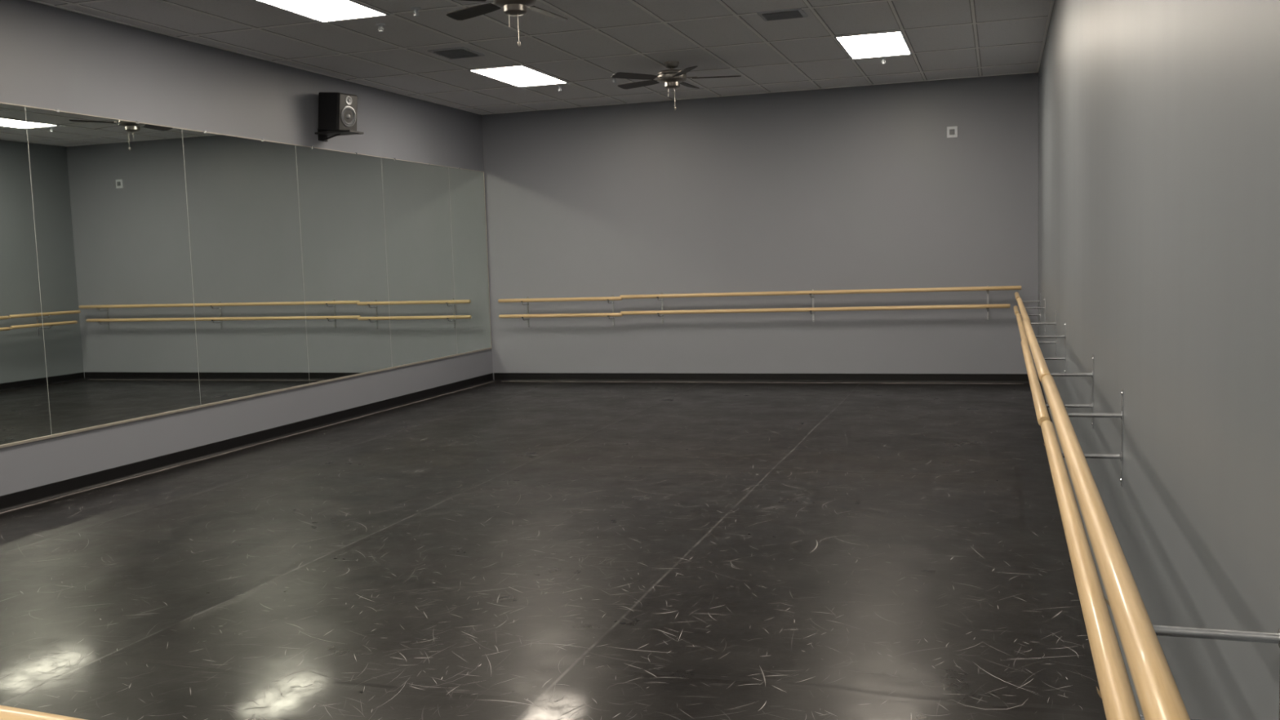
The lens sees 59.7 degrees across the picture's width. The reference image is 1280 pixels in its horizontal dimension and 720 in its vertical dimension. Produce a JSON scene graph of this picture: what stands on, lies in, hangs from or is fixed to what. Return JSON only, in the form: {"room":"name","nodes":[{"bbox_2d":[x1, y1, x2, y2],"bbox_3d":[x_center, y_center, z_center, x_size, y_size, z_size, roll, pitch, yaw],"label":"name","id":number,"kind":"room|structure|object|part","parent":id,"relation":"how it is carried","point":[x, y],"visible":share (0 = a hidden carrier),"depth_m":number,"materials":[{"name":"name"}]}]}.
{"room":"exercise studio","nodes":[
{"label":"exercise studio","id":0,"kind":"room"},
{"bbox_2d":[0,0,493,496],"bbox_3d":[-4.368,-0.653,6.781,0.150,3.350,15.800,0,6,18],"label":"wall","id":1,"kind":"structure","parent":0,"point":[51,57],"depth_m":9.00,"materials":[{"name":"grey paint"}]},
{"bbox_2d":[0,102,492,448],"bbox_3d":[-4.131,-0.556,7.245,0.016,2.236,14.446,0,6,18],"label":"wall mirror","id":2,"kind":"object","parent":1,"relation":"attached to","point":[148,270],"visible":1,"depth_m":9.09,"materials":[{"name":"grey mirror"}]},
{"bbox_3d":[-4.279,-0.512,6.798,0.006,2.210,1.497,0,6,18],"label":"glass panel","id":3,"kind":"part","parent":2,"relation":"part of","materials":[{"name":"mirror"}]},
{"bbox_3d":[-3.820,-0.657,8.219,0.006,2.210,1.497,0,6,18],"label":"glass panel","id":4,"kind":"part","parent":2,"relation":"part of","materials":[{"name":"mirror"}]},
{"bbox_3d":[-3.361,-0.802,9.639,0.006,2.210,1.497,0,6,18],"label":"glass panel","id":5,"kind":"part","parent":2,"relation":"part of","materials":[{"name":"mirror"}]},
{"bbox_3d":[-2.903,-0.947,11.060,0.006,2.210,1.497,0,6,18],"label":"glass panel","id":6,"kind":"part","parent":2,"relation":"part of","materials":[{"name":"mirror"}]},
{"bbox_3d":[-2.444,-1.092,12.481,0.006,2.210,1.497,0,6,18],"label":"glass panel","id":7,"kind":"part","parent":2,"relation":"part of","materials":[{"name":"mirror"}]},
{"bbox_3d":[-2.071,-1.210,13.636,0.006,2.210,0.937,0,6,18],"label":"glass panel","id":8,"kind":"part","parent":2,"relation":"part of","materials":[{"name":"mirror"}]},
{"bbox_3d":[-1.927,-1.256,14.084,0.010,2.210,0.008,0,6,18],"label":"trim","id":9,"kind":"part","parent":2,"relation":"part of","materials":[{"name":"metal"}]},
{"bbox_2d":[0,381,493,513],"bbox_3d":[-4.194,1.012,6.895,0.028,0.002,15.300,0,6,18],"label":"trim","id":10,"kind":"structure","parent":1,"relation":"attached to","point":[491,381],"depth_m":8.98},
{"bbox_2d":[0,373,493,511],"bbox_3d":[-4.238,0.964,6.904,0.016,0.100,15.500,0,6,18],"label":"baseboard","id":11,"kind":"structure","parent":1,"relation":"attached to","point":[32,495],"depth_m":9.09,"materials":[{"name":"black plastic"}]},
{"bbox_2d":[315,92,364,142],"bbox_3d":[-2.861,-2.315,10.595,0.380,0.445,0.304,0,6,18],"label":"wall speaker","id":12,"kind":"object","parent":1,"relation":"attached to","point":[337,111],"visible":1,"depth_m":10.50,"materials":[{"name":"black plastic"}]},
{"bbox_2d":[36,0,1051,114],"bbox_3d":[-1.232,-2.376,5.592,6.857,0.100,15.800,0,6,18],"label":"ceiling","id":13,"kind":"structure","parent":0,"point":[873,16],"depth_m":9.49,"materials":[{"name":"tile"}]},
{"bbox_2d":[254,0,389,22],"bbox_3d":[-2.293,-2.481,7.719,0.570,0.014,1.190,0,6,18],"label":"frame","id":14,"kind":"object","parent":13,"relation":"attached to","point":[352,1],"visible":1,"depth_m":8.07,"materials":[{"name":"white metal"}]},
{"bbox_2d":[258,0,384,21],"bbox_3d":[-2.293,-2.482,7.719,0.534,0.012,1.154,0,6,18],"label":"diffuser","id":15,"kind":"object","parent":14,"relation":"attached to","point":[320,10],"visible":1,"depth_m":7.94,"materials":[{"name":"white plastic"}]},
{"bbox_2d":[375,23,385,31],"bbox_3d":[-1.988,-2.547,8.564,0.076,0.056,0.075,0,6,18],"label":"sprinkler","id":16,"kind":"object","parent":13,"relation":"attached to","point":[380,25],"visible":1,"depth_m":8.55,"materials":[{"name":"silver metal"}]},
{"bbox_2d":[410,6,421,16],"bbox_3d":[-1.616,-2.512,8.057,0.076,0.056,0.075,0,6,18],"label":"sprinkler","id":17,"kind":"object","parent":13,"relation":"attached to","point":[415,9],"visible":1,"depth_m":8.04,"materials":[{"name":"silver metal"}]},
{"bbox_2d":[427,46,484,59],"bbox_3d":[-1.611,-2.689,9.800,0.340,0.023,0.420,0,6,18],"label":"ceiling air vent","id":18,"kind":"object","parent":13,"relation":"in","point":[454,52],"depth_m":9.74,"materials":[{"name":"grey metal"}]},
{"bbox_2d":[445,0,568,46],"bbox_3d":[-0.785,-2.266,7.289,1.257,0.457,1.239,0,6,18],"label":"ceiling fan","id":19,"kind":"object","parent":13,"relation":"hanging from","point":[511,7],"depth_m":7.41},
{"bbox_2d":[467,65,568,87],"bbox_3d":[-1.192,-2.829,11.129,0.570,0.014,1.190,0,6,18],"label":"frame","id":20,"kind":"object","parent":13,"relation":"attached to","point":[513,65],"visible":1,"depth_m":10.89,"materials":[{"name":"white metal"}]},
{"bbox_2d":[471,66,565,86],"bbox_3d":[-1.192,-2.830,11.128,0.534,0.012,1.154,0,6,18],"label":"diffuser","id":21,"kind":"object","parent":20,"relation":"attached to","point":[519,76],"visible":1,"depth_m":11.10,"materials":[{"name":"white plastic"}]},
{"bbox_2d":[27,0,1054,115],"bbox_3d":[-1.230,-2.323,5.597,6.557,0.009,15.500,0,6,18],"label":"grid","id":22,"kind":"object","parent":13,"relation":"attached to","point":[972,7],"depth_m":9.68,"materials":[{"name":"grey metal"}]},
{"bbox_2d":[555,84,563,91],"bbox_3d":[-0.852,-2.886,11.857,0.076,0.056,0.075,0,6,18],"label":"sprinkler","id":23,"kind":"object","parent":13,"relation":"attached to","point":[558,86],"visible":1,"depth_m":11.85,"materials":[{"name":"silver metal"}]},
{"bbox_2d":[611,61,741,110],"bbox_3d":[0.331,-2.615,10.700,1.260,0.457,1.231,0,6,18],"label":"ceiling fan","id":24,"kind":"object","parent":13,"relation":"hanging from","point":[672,78],"depth_m":10.58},
{"bbox_2d":[756,8,807,21],"bbox_3d":[1.105,-2.668,8.640,0.340,0.023,0.300,0,6,18],"label":"ceiling air vent","id":25,"kind":"object","parent":13,"relation":"in","point":[793,13],"depth_m":8.58,"materials":[{"name":"grey metal"}]},
{"bbox_2d":[834,30,912,59],"bbox_3d":[2.119,-2.835,10.059,0.570,0.014,1.190,0,6,18],"label":"frame","id":26,"kind":"object","parent":13,"relation":"attached to","point":[901,32],"visible":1,"depth_m":9.77,"materials":[{"name":"white metal"}]},
{"bbox_2d":[836,31,910,58],"bbox_3d":[2.119,-2.836,10.059,0.534,0.012,1.154,0,6,18],"label":"diffuser","id":27,"kind":"object","parent":26,"relation":"attached to","point":[888,43],"visible":1,"depth_m":10.02,"materials":[{"name":"white plastic"}]},
{"bbox_2d":[879,57,887,64],"bbox_3d":[2.349,-2.887,10.771,0.076,0.056,0.075,0,6,18],"label":"sprinkler","id":28,"kind":"object","parent":13,"relation":"attached to","point":[882,59],"visible":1,"depth_m":10.76,"materials":[{"name":"silver metal"}]},
{"bbox_2d":[0,380,1106,719],"bbox_3d":[-1.123,1.058,5.908,6.857,0.100,15.800,0,6,18],"label":"floor","id":29,"kind":"structure","parent":0,"point":[872,688],"depth_m":5.51,"materials":[{"name":"black plastic"}]},
{"bbox_2d":[0,705,86,719],"bbox_3d":[-1.586,0.898,1.665,2.550,1.021,0.567,0,6,22],"label":"portable ballet barre","id":30,"kind":"object","parent":29,"relation":"on","point":[6,713],"visible":1,"depth_m":1.25,"materials":[{"name":"brown wood"}]},
{"bbox_2d":[481,72,1038,379],"bbox_3d":[1.215,-1.416,13.162,6.557,3.350,0.150,0,6,18],"label":"wall","id":31,"kind":"structure","parent":0,"point":[861,187],"depth_m":12.96,"materials":[{"name":"grey paint"}]},
{"bbox_2d":[497,285,1021,327],"bbox_3d":[1.201,-0.608,13.068,6.175,0.402,0.193,0,6,18],"label":"ballet barre","id":32,"kind":"object","parent":31,"relation":"attached to","point":[987,288],"visible":1,"depth_m":12.91,"materials":[{"name":"brown wood"}]},
{"bbox_3d":[-0.993,-0.740,13.685,1.620,0.045,0.045,0,6,18],"label":"rail","id":33,"kind":"part","parent":32,"relation":"part of","materials":[{"name":"brown wood"}]},
{"bbox_3d":[-0.987,-0.546,13.703,1.620,0.045,0.045,0,6,18],"label":"rail","id":34,"kind":"part","parent":32,"relation":"part of","materials":[{"name":"brown wood"}]},
{"bbox_3d":[1.889,-0.575,12.782,4.460,0.045,0.045,0,5,18],"label":"rail","id":35,"kind":"part","parent":32,"relation":"part of","materials":[{"name":"brown wood"}]},
{"bbox_3d":[1.938,-0.770,12.746,4.575,0.045,0.045,0,5,18],"label":"rail","id":36,"kind":"part","parent":32,"relation":"part of","materials":[{"name":"brown wood"}]},
{"bbox_2d":[493,373,1029,382],"bbox_3d":[1.241,0.209,13.232,6.525,0.100,0.016,0,6,18],"label":"baseboard","id":37,"kind":"structure","parent":31,"relation":"attached to","point":[686,377],"depth_m":13.19,"materials":[{"name":"black plastic"}]},
{"bbox_2d":[539,381,1010,383],"bbox_3d":[1.222,0.264,13.172,6.257,0.002,0.040,0,6,18],"label":"trim","id":38,"kind":"structure","parent":31,"relation":"attached to","point":[540,381],"depth_m":13.06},
{"bbox_2d":[946,126,957,137],"bbox_3d":[3.426,-2.502,12.247,0.110,0.120,0.020,0,6,18],"label":"wall thermostat","id":39,"kind":"object","parent":31,"relation":"attached to","point":[952,131],"visible":1,"depth_m":12.24,"materials":[{"name":"white plastic"}]},
{"bbox_2d":[1038,0,1279,719],"bbox_3d":[2.014,-0.665,4.719,0.150,3.350,15.800,0,6,18],"label":"wall","id":40,"kind":"structure","parent":0,"point":[1159,120],"depth_m":2.62,"materials":[{"name":"grey paint"}]},
{"bbox_2d":[1037,374,1052,422],"bbox_3d":[1.986,0.953,4.894,0.016,0.100,15.500,0,6,18],"label":"baseboard","id":41,"kind":"structure","parent":40,"relation":"attached to","point":[1037,375],"depth_m":10.35,"materials":[{"name":"black plastic"}]},
{"bbox_2d":[1013,292,1279,719],"bbox_3d":[2.263,0.019,6.150,0.258,0.330,12.330,0,6,18],"label":"ballet barre","id":42,"kind":"object","parent":40,"relation":"attached to","point":[1158,695],"visible":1,"depth_m":1.92,"materials":[{"name":"brown wood"}]},
{"bbox_3d":[3.854,-0.507,11.426,0.045,0.045,1.100,0,6,18],"label":"rail","id":43,"kind":"part","parent":42,"relation":"part of","materials":[{"name":"brown wood"}]},
{"bbox_3d":[3.872,-0.653,11.448,0.045,0.045,1.180,0,6,18],"label":"rail","id":44,"kind":"part","parent":42,"relation":"part of","materials":[{"name":"brown wood"}]},
{"bbox_3d":[3.168,-0.273,9.270,0.045,0.045,3.410,0,6,18],"label":"rail","id":45,"kind":"part","parent":42,"relation":"part of","materials":[{"name":"brown wood"}]},
{"bbox_3d":[3.172,-0.421,9.253,0.045,0.045,3.410,0,6,18],"label":"rail","id":46,"kind":"part","parent":42,"relation":"part of","materials":[{"name":"brown wood"}]},
{"bbox_3d":[2.076,0.056,5.918,0.045,0.045,3.630,0,6,18],"label":"rail","id":47,"kind":"part","parent":42,"relation":"part of","materials":[{"name":"brown wood"}]},
{"bbox_3d":[2.109,-0.095,5.987,0.045,0.045,3.450,0,6,18],"label":"rail","id":48,"kind":"part","parent":42,"relation":"part of","materials":[{"name":"brown wood"}]},
{"bbox_3d":[1.038,0.401,2.672,0.045,0.045,3.180,0,6,18],"label":"rail","id":49,"kind":"part","parent":42,"relation":"part of","materials":[{"name":"brown wood"}]},
{"bbox_3d":[1.076,0.242,2.760,0.045,0.045,3.400,0,6,18],"label":"rail","id":50,"kind":"part","parent":42,"relation":"part of","materials":[{"name":"brown wood"}]}
]}

